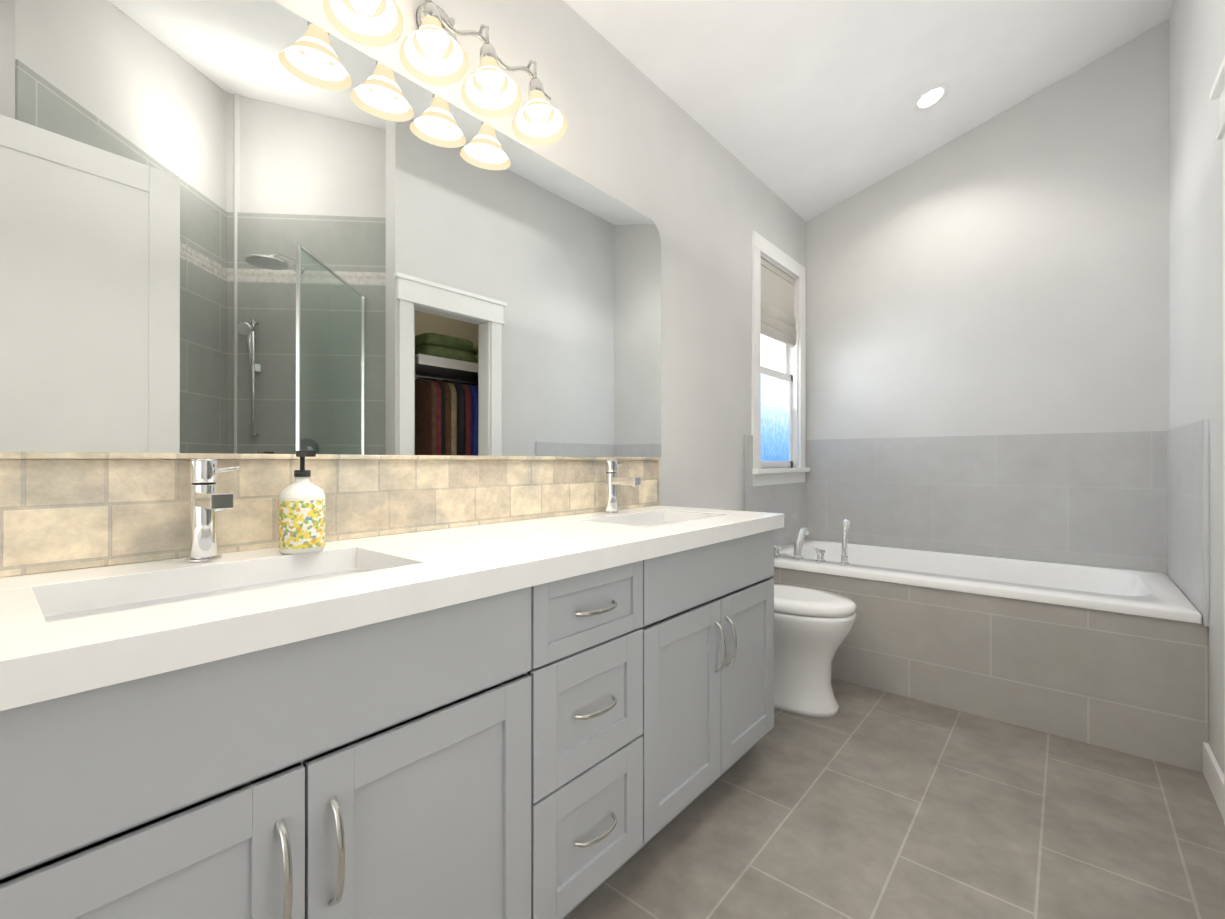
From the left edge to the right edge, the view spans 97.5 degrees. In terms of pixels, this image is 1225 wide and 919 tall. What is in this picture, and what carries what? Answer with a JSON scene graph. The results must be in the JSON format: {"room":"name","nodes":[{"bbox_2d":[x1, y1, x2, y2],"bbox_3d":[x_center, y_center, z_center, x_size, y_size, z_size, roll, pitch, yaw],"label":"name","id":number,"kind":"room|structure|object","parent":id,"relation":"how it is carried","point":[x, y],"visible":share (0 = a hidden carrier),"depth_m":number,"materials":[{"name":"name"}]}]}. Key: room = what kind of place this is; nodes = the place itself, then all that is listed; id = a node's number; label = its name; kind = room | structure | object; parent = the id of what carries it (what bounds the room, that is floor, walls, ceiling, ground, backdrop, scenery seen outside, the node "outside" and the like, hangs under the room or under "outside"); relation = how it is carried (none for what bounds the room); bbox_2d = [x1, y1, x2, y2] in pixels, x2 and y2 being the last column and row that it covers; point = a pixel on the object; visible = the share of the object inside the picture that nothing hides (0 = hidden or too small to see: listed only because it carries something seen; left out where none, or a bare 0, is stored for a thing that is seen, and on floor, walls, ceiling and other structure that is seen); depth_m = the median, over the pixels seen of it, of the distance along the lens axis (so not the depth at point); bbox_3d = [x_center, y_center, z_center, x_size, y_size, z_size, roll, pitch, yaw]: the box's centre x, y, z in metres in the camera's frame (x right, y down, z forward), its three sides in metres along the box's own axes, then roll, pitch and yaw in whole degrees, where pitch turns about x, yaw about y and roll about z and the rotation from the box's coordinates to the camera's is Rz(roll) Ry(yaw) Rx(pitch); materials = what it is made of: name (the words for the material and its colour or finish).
{"room":"bathroom","nodes":[
{"label":"bathroom","id":0,"kind":"room"},
{"bbox_2d":[87,0,805,510],"bbox_3d":[-0.287,-0.774,1.876,0.100,3.750,5.120,0,0,40],"label":"wall","id":1,"kind":"structure","parent":0,"point":[679,176],"depth_m":2.46,"materials":[{"name":"paint"}]},
{"bbox_2d":[0,452,660,577],"bbox_3d":[-0.481,0.094,1.550,0.022,0.212,2.125,0,0,40],"label":"tile backsplash","id":2,"kind":"structure","parent":1,"relation":"attached to","point":[62,511],"depth_m":1.19,"materials":[{"name":"tile"}]},
{"bbox_2d":[0,0,660,456],"bbox_3d":[-0.488,-0.526,1.554,0.006,1.028,2.170,0,0,40],"label":"vanity mirror","id":3,"kind":"object","parent":1,"relation":"attached to","point":[248,226],"visible":1,"depth_m":1.23,"materials":[{"name":"silver mirror"}]},
{"bbox_2d":[323,0,567,144],"bbox_3d":[-0.420,-1.152,1.464,0.227,0.280,0.740,0,0,40],"label":"sconce","id":4,"kind":"object","parent":1,"relation":"attached to","point":[432,51],"visible":1,"depth_m":1.44,"materials":[{"name":"white glass"}]},
{"bbox_2d":[744,434,807,546],"bbox_3d":[1.037,0.222,3.348,0.014,0.723,0.930,0,0,40],"label":"wall tile","id":5,"kind":"structure","parent":1,"relation":"attached to","point":[790,500],"depth_m":3.35,"materials":[{"name":"grey tile"}]},
{"bbox_2d":[751,230,809,485],"bbox_3d":[1.026,-0.576,3.391,0.145,1.460,0.810,0,0,40],"label":"window","id":6,"kind":"structure","parent":1,"relation":"in","point":[778,406],"depth_m":3.43,"materials":[{"name":"white wood"}]},
{"bbox_2d":[761,258,795,347],"bbox_3d":[1.029,-0.977,3.389,0.044,0.452,0.570,0,0,40],"label":"window blind","id":7,"kind":"object","parent":6,"relation":"attached to","point":[778,322],"visible":0.69,"depth_m":3.38,"materials":[{"name":"fabric"}]},
{"bbox_2d":[563,0,1172,221],"bbox_3d":[0.972,-2.123,0.812,3.400,0.998,5.120,0,0,40],"label":"ceiling","id":8,"kind":"structure","parent":0,"point":[804,110],"depth_m":2.52,"materials":[{"name":"paint"}]},
{"bbox_2d":[912,83,948,111],"bbox_3d":[1.646,-1.871,2.783,0.164,0.050,0.170,0,0,40],"label":"recessed light","id":9,"kind":"object","parent":8,"relation":"in","point":[930,97],"visible":1,"depth_m":2.78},
{"bbox_2d":[565,678,1224,918],"bbox_3d":[0.972,1.124,0.805,3.400,0.050,5.120,0,0,40],"label":"floor","id":10,"kind":"structure","parent":0,"point":[867,803],"depth_m":1.59,"materials":[{"name":"tile"}]},
{"bbox_2d":[0,525,783,918],"bbox_3d":[-0.268,0.675,1.362,0.582,0.850,2.085,0,0,40],"label":"bathroom vanity","id":11,"kind":"object","parent":10,"relation":"on","point":[556,717],"depth_m":0.89,"materials":[{"name":"grey wood"}]},
{"bbox_2d":[0,505,783,696],"bbox_3d":[-0.269,0.225,1.370,0.576,0.050,2.124,0,0,40],"label":"countertop","id":12,"kind":"structure","parent":11,"relation":"on","point":[38,650],"depth_m":0.91,"materials":[{"name":"white stone"}]},
{"bbox_2d":[44,561,375,616],"bbox_3d":[-0.637,0.299,0.942,0.314,0.124,0.529,0,0,40],"label":"sink","id":13,"kind":"object","parent":12,"relation":"in","point":[122,600],"depth_m":0.99,"materials":[{"name":"white ceramic"}]},
{"bbox_2d":[185,459,239,562],"bbox_3d":[-0.762,0.099,1.046,0.154,0.200,0.089,0,0,40],"label":"faucet","id":14,"kind":"object","parent":12,"relation":"on","point":[208,501],"visible":1,"depth_m":1.04,"materials":[{"name":"silver metal"}]},
{"bbox_2d":[278,450,324,554],"bbox_3d":[-0.672,0.090,1.164,0.089,0.218,0.088,0,0,40],"label":"soap dispenser","id":15,"kind":"object","parent":12,"relation":"on","point":[301,514],"visible":1,"depth_m":1.13,"materials":[{"name":"white"}]},
{"bbox_2d":[604,460,640,513],"bbox_3d":[0.042,0.101,1.995,0.154,0.200,0.089,0,0,40],"label":"faucet","id":16,"kind":"object","parent":12,"relation":"on","point":[613,480],"visible":1,"depth_m":1.99,"materials":[{"name":"silver metal"}]},
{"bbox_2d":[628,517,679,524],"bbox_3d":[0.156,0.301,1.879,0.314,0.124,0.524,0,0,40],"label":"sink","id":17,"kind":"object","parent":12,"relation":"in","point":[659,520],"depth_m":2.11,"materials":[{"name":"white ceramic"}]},
{"bbox_2d":[774,584,856,717],"bbox_3d":[0.765,0.694,2.502,0.689,0.815,0.436,0,0,40],"label":"toilet","id":18,"kind":"object","parent":10,"relation":"on","point":[813,628],"visible":0.52,"depth_m":2.32,"materials":[{"name":"ceramic"}]},
{"bbox_2d":[774,539,1201,623],"bbox_3d":[1.705,0.822,2.789,1.727,0.558,0.918,0,0,40],"label":"bathtub","id":19,"kind":"object","parent":10,"relation":"on","point":[1161,595],"visible":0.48,"depth_m":2.67,"materials":[{"name":"ceramic"}]},
{"bbox_2d":[774,519,851,566],"bbox_3d":[1.062,0.425,2.880,0.418,0.234,0.204,0,0,40],"label":"tub filler faucet","id":20,"kind":"object","parent":19,"relation":"on","point":[802,532],"visible":0.85,"depth_m":2.81,"materials":[{"name":"silver metal"}]},
{"bbox_2d":[769,567,1207,772],"bbox_3d":[1.426,0.840,2.460,1.753,0.525,0.030,0,0,40],"label":"tiled tub surround","id":21,"kind":"structure","parent":10,"relation":"on","point":[1136,685],"depth_m":2.19,"materials":[{"name":"tile"}]},
{"bbox_2d":[806,19,1169,439],"bbox_3d":[2.632,-0.772,2.692,3.300,3.750,0.100,0,0,40],"label":"wall","id":22,"kind":"structure","parent":0,"point":[1005,272],"depth_m":2.97,"materials":[{"name":"paint"}]},
{"bbox_2d":[808,431,1159,571],"bbox_3d":[2.007,0.224,3.147,1.755,0.720,0.012,0,0,40],"label":"wall tile","id":23,"kind":"structure","parent":22,"relation":"attached to","point":[1133,500],"depth_m":3.00,"materials":[{"name":"grey tile"}]},
{"bbox_2d":[1169,0,1224,773],"bbox_3d":[2.058,-0.774,1.759,0.120,3.750,2.065,0,0,40],"label":"wall","id":24,"kind":"structure","parent":0,"point":[1196,42],"depth_m":1.97,"materials":[{"name":"paint"}]},
{"bbox_2d":[1160,419,1209,626],"bbox_3d":[2.365,0.220,2.223,0.014,0.723,0.930,0,0,40],"label":"wall tile","id":25,"kind":"structure","parent":24,"relation":"attached to","point":[1184,450],"depth_m":2.14,"materials":[{"name":"grey tile"}]},
{"bbox_2d":[1203,742,1223,819],"bbox_3d":[1.710,1.045,1.448,0.014,0.110,1.144,0,0,40],"label":"baseboard","id":26,"kind":"structure","parent":24,"relation":"attached to","point":[1213,773],"depth_m":1.75,"materials":[{"name":"white wood"}]},
{"bbox_2d":[1210,56,1224,823],"bbox_3d":[1.645,-0.018,1.289,0.172,2.235,0.835,0,0,40],"label":"door frame","id":27,"kind":"structure","parent":24,"relation":"attached to","point":[1217,90],"depth_m":1.61,"materials":[{"name":"white wood"}]}
]}

